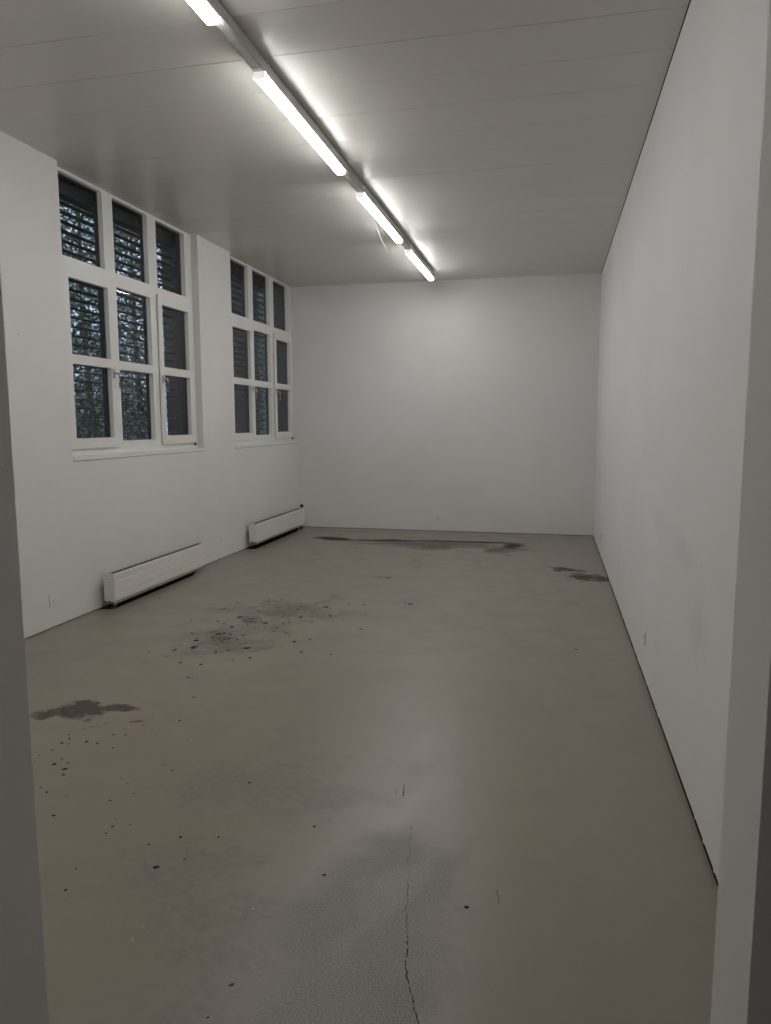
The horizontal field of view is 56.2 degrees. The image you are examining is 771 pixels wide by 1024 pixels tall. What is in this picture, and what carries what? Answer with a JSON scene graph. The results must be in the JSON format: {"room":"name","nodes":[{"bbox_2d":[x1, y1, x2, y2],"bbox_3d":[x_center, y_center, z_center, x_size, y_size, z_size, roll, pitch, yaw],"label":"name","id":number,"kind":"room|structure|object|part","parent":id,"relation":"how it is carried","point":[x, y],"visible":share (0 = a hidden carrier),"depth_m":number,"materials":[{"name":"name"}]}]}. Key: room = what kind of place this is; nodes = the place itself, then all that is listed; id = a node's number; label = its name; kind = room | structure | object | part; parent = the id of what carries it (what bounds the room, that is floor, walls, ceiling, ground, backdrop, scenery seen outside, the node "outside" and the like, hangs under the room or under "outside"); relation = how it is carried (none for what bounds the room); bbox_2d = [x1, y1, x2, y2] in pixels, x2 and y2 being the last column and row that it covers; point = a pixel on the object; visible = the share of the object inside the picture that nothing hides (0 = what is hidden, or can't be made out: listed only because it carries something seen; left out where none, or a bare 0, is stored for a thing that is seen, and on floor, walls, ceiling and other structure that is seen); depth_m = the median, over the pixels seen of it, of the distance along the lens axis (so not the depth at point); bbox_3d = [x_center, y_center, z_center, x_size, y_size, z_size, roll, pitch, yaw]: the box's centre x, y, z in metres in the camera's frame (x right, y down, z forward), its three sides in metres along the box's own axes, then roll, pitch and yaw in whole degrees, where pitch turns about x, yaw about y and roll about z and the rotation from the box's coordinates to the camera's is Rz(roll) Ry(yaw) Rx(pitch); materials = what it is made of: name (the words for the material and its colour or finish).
{"room":"empty room","nodes":[
{"label":"empty room","id":0,"kind":"room"},
{"bbox_2d":[0,131,299,638],"bbox_3d":[-2.471,-0.995,6.424,0.350,3.517,9.559,2,7,13],"label":"wall","id":1,"kind":"structure","parent":0,"point":[78,522],"depth_m":5.95,"materials":[{"name":"white paint"}]},
{"bbox_2d":[49,593,57,606],"bbox_3d":[-2.535,0.673,5.518,0.013,0.086,0.086,2,7,13],"label":"power outlet","id":2,"kind":"object","parent":1,"relation":"attached to","point":[53,601],"visible":1,"depth_m":5.51,"materials":[{"name":"white plastic"}]},
{"bbox_2d":[58,178,94,236],"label":"blind","id":3,"kind":"object","parent":1,"relation":"attached to","point":[72,195],"depth_m":6.09,"materials":[{"name":"grey"}]},
{"bbox_2d":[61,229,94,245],"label":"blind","id":4,"kind":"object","parent":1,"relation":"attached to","point":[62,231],"depth_m":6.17,"materials":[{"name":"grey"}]},
{"bbox_2d":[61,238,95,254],"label":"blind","id":5,"kind":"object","parent":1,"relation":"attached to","point":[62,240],"depth_m":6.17,"materials":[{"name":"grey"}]},
{"bbox_2d":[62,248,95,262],"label":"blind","id":6,"kind":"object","parent":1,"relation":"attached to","point":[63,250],"depth_m":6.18,"materials":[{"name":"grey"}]},
{"bbox_2d":[112,205,140,278],"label":"blind","id":7,"kind":"object","parent":1,"relation":"attached to","point":[121,218],"depth_m":6.82,"materials":[{"name":"grey"}]},
{"bbox_2d":[116,293,142,310],"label":"blind","id":8,"kind":"object","parent":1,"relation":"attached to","point":[131,298],"depth_m":6.93,"materials":[{"name":"grey"}]},
{"bbox_2d":[57,166,203,461],"bbox_3d":[-2.292,-1.655,6.662,0.155,2.262,2.216,2,7,13],"label":"window","id":9,"kind":"structure","parent":1,"relation":"in","point":[102,276],"depth_m":6.66,"materials":[{"name":"white paint"}]},
{"bbox_3d":[-2.477,-1.257,6.020,0.080,1.443,0.647,2,7,13],"label":"sash","id":10,"kind":"part","parent":9,"relation":"part of","materials":[{"name":"white paint"}]},
{"bbox_3d":[-2.340,-1.164,6.306,0.065,0.158,0.028,2,7,13],"label":"handle","id":11,"kind":"part","parent":9,"relation":"part of","materials":[{"name":"silver metal"}]},
{"bbox_3d":[-2.256,-0.550,6.789,0.084,0.038,2.214,2,7,13],"label":"sill","id":12,"kind":"part","parent":9,"relation":"part of","materials":[{"name":"white paint"}]},
{"bbox_3d":[-2.156,-1.262,7.099,0.065,0.158,0.028,2,7,13],"label":"handle","id":13,"kind":"part","parent":9,"relation":"part of","materials":[{"name":"silver metal"}]},
{"bbox_3d":[-2.160,-1.426,7.390,0.080,1.443,0.670,2,7,13],"label":"sash","id":14,"kind":"part","parent":9,"relation":"part of","materials":[{"name":"white paint"}]},
{"bbox_2d":[117,317,143,333],"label":"blind","id":15,"kind":"object","parent":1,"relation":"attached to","point":[118,318],"depth_m":6.96,"materials":[{"name":"grey"}]},
{"bbox_3d":[-2.511,-1.661,6.711,0.085,2.030,1.687,2,7,13],"label":"ladder cord","id":16,"kind":"part","parent":15,"relation":"part of","materials":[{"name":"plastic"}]},
{"bbox_2d":[118,335,143,348],"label":"blind","id":17,"kind":"object","parent":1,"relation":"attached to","point":[118,335],"depth_m":6.98,"materials":[{"name":"grey"}]},
{"bbox_2d":[155,226,175,288],"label":"blind","id":18,"kind":"object","parent":1,"relation":"attached to","point":[163,238],"depth_m":7.48,"materials":[{"name":"grey"}]},
{"bbox_2d":[230,263,242,314],"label":"blind","id":19,"kind":"object","parent":1,"relation":"attached to","point":[236,273],"depth_m":9.20,"materials":[{"name":"grey"}]},
{"bbox_2d":[233,329,243,377],"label":"blind","id":20,"kind":"object","parent":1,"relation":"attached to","point":[233,329],"depth_m":9.35,"materials":[{"name":"grey"}]},
{"bbox_2d":[252,274,263,321],"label":"blind","id":21,"kind":"object","parent":1,"relation":"attached to","point":[257,282],"depth_m":9.87,"materials":[{"name":"grey"}]},
{"bbox_2d":[254,334,265,381],"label":"blind","id":22,"kind":"object","parent":1,"relation":"attached to","point":[254,334],"depth_m":10.04,"materials":[{"name":"grey"}]},
{"bbox_2d":[255,391,265,413],"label":"blind","id":23,"kind":"object","parent":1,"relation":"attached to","point":[255,391],"depth_m":10.08,"materials":[{"name":"grey"}]},
{"bbox_2d":[230,256,298,448],"bbox_3d":[-1.616,-2.015,9.582,0.155,2.262,2.224,2,7,13],"label":"window","id":24,"kind":"structure","parent":1,"relation":"in","point":[245,323],"depth_m":9.76,"materials":[{"name":"white paint"}]},
{"bbox_3d":[-1.802,-1.617,8.936,0.080,1.443,0.647,2,7,13],"label":"sash","id":25,"kind":"part","parent":24,"relation":"part of","materials":[{"name":"white paint"}]},
{"bbox_3d":[-1.581,-0.910,9.710,0.084,0.038,2.222,2,7,13],"label":"sill","id":26,"kind":"part","parent":24,"relation":"part of","materials":[{"name":"white paint"}]},
{"bbox_3d":[-1.485,-1.786,10.306,0.080,1.443,0.670,2,7,13],"label":"sash","id":27,"kind":"part","parent":24,"relation":"part of","materials":[{"name":"white paint"}]},
{"bbox_2d":[273,285,279,325],"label":"blind","id":28,"kind":"object","parent":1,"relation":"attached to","point":[276,290],"depth_m":10.46,"materials":[{"name":"grey"}]},
{"bbox_2d":[0,0,690,287],"bbox_3d":[-0.651,-2.591,3.945,4.917,0.250,13.159,2,7,13],"label":"ceiling","id":29,"kind":"structure","parent":0,"point":[500,138],"depth_m":4.71,"materials":[{"name":"white paint"}]},
{"bbox_2d":[209,0,433,280],"bbox_3d":[-0.332,-2.593,5.443,0.075,0.113,8.400,2,7,13],"label":"lighting trunking","id":30,"kind":"object","parent":29,"relation":"attached to","point":[233,32],"depth_m":4.55,"materials":[{"name":"grey"}]},
{"bbox_2d":[186,0,219,24],"bbox_3d":[-0.987,-2.209,2.614,0.075,0.043,1.612,2,7,13],"label":"light","id":31,"kind":"object","parent":30,"relation":"attached to","point":[205,9],"visible":1,"depth_m":3.29,"materials":[{"name":"white plastic"}]},
{"bbox_3d":[-0.514,-2.461,4.660,0.075,0.043,1.612,2,7,13],"label":"batten light","id":32,"kind":"part","parent":30,"relation":"part of","materials":[{"name":"white plastic"}]},
{"bbox_3d":[-0.037,-2.715,6.720,0.075,0.043,1.612,2,7,13],"label":"batten light","id":33,"kind":"part","parent":30,"relation":"part of","materials":[{"name":"white plastic"}]},
{"bbox_3d":[0.419,-2.958,8.694,0.075,0.043,1.612,2,7,13],"label":"batten light","id":34,"kind":"part","parent":30,"relation":"part of","materials":[{"name":"white plastic"}]},
{"bbox_2d":[24,527,717,1023],"bbox_3d":[-0.645,1.123,4.402,4.917,0.201,13.159,2,7,13],"label":"floor","id":35,"kind":"structure","parent":0,"point":[307,775],"depth_m":3.01,"materials":[{"name":"brown concrete"}]},
{"bbox_2d":[103,542,205,608],"bbox_3d":[-2.156,0.570,6.859,0.149,0.305,1.656,2,7,13],"label":"radiator","id":36,"kind":"object","parent":35,"relation":"on","point":[123,584],"visible":1,"depth_m":6.62,"materials":[{"name":"white metal"}]},
{"bbox_2d":[109,543,201,573],"bbox_3d":[-2.134,0.433,6.840,0.078,0.014,1.622,2,7,13],"label":"grille","id":37,"kind":"object","parent":36,"relation":"attached to","point":[141,566],"depth_m":6.75,"materials":[{"name":"grey metal"}]},
{"bbox_3d":[-2.106,0.665,6.862,0.016,0.034,1.610,2,7,13],"label":"rail","id":38,"kind":"part","parent":36,"relation":"part of","materials":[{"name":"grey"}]},
{"bbox_2d":[249,504,304,543],"bbox_3d":[-1.463,0.173,9.849,0.149,0.361,1.837,2,7,13],"label":"radiator","id":39,"kind":"object","parent":35,"relation":"on","point":[266,529],"visible":1,"depth_m":9.61,"materials":[{"name":"white metal"}]},
{"bbox_2d":[253,508,300,523],"bbox_3d":[-1.446,0.054,9.813,0.078,0.014,1.772,2,7,13],"label":"grille","id":40,"kind":"object","parent":39,"relation":"attached to","point":[280,517],"depth_m":9.76,"materials":[{"name":"grey metal"}]},
{"bbox_3d":[-1.417,0.282,9.834,0.016,0.034,1.760,2,7,13],"label":"rail","id":41,"kind":"part","parent":39,"relation":"part of","materials":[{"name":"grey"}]},
{"bbox_2d":[0,0,770,1023],"bbox_3d":[-1.480,-0.360,1.246,4.617,3.517,0.165,2,7,13],"label":"wall","id":42,"kind":"structure","parent":0,"point":[741,985],"depth_m":0.92,"materials":[{"name":"white paint"}]},
{"bbox_2d":[291,273,601,535],"bbox_3d":[0.791,-1.488,10.394,4.917,3.517,0.300,2,7,13],"label":"wall","id":43,"kind":"structure","parent":0,"point":[473,402],"depth_m":10.21,"materials":[{"name":"white paint"}]},
{"bbox_2d":[593,0,769,886],"bbox_3d":[1.913,-0.852,5.117,0.251,3.537,9.559,2,7,13],"label":"wall","id":44,"kind":"structure","parent":0,"point":[677,279],"depth_m":3.19,"materials":[{"name":"white paint"}]},
{"bbox_2d":[642,628,645,644],"bbox_3d":[1.571,0.755,4.392,0.013,0.086,0.086,2,7,13],"label":"power outlet","id":45,"kind":"object","parent":44,"relation":"attached to","point":[644,630],"visible":1,"depth_m":4.36,"materials":[{"name":"white plastic"}]},
{"label":"outside","id":46,"kind":"structure","parent":0,"visible":0},
{"bbox_3d":[-27.854,-0.076,21.942,55.943,0.200,90.000,2,7,13],"label":"ground","id":47,"kind":"structure","parent":46,"visible":0},
{"bbox_2d":[59,203,166,411],"bbox_3d":[-9.727,-7.199,25.827,7.401,12.933,8.886,-1,7,-5],"label":"tree","id":48,"kind":"object","parent":47,"relation":"on","point":[88,228],"visible":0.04,"depth_m":25.09,"materials":[{"name":"green plant"}]},
{"bbox_2d":[59,199,169,439],"bbox_3d":[-4.696,-2.772,11.073,2.229,7.814,2.633,2,7,13],"label":"tree","id":49,"kind":"object","parent":47,"relation":"on","point":[88,386],"visible":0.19,"depth_m":11.18,"materials":[{"name":"green plant"}]},
{"bbox_2d":[73,218,167,439],"bbox_3d":[-5.871,-4.420,16.650,2.554,9.642,2.536,-5,9,-37],"label":"tree","id":50,"kind":"object","parent":47,"relation":"on","point":[133,319],"visible":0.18,"depth_m":16.66,"materials":[{"name":"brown plant"}]},
{"bbox_2d":[74,375,166,439],"bbox_3d":[-7.608,-1.605,19.785,1.639,4.683,7.196,1,7,9],"label":"hedge","id":51,"kind":"object","parent":47,"relation":"on","point":[96,412],"visible":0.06,"depth_m":19.73,"materials":[{"name":"green plant"}]},
{"bbox_2d":[161,245,273,434],"bbox_3d":[-1.992,-3.438,14.485,2.300,8.200,6.250,2,7,13],"label":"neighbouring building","id":52,"kind":"structure","parent":47,"relation":"on","point":[239,418],"depth_m":11.66,"materials":[{"name":"grey"}]},
{"bbox_2d":[257,290,266,434],"bbox_3d":[-1.922,-2.093,11.436,0.200,6.274,0.180,-4,8,-29],"label":"climbing plant","id":53,"kind":"object","parent":47,"relation":"on","point":[264,430],"visible":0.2,"depth_m":11.41,"materials":[{"name":"green plant"}]}
]}

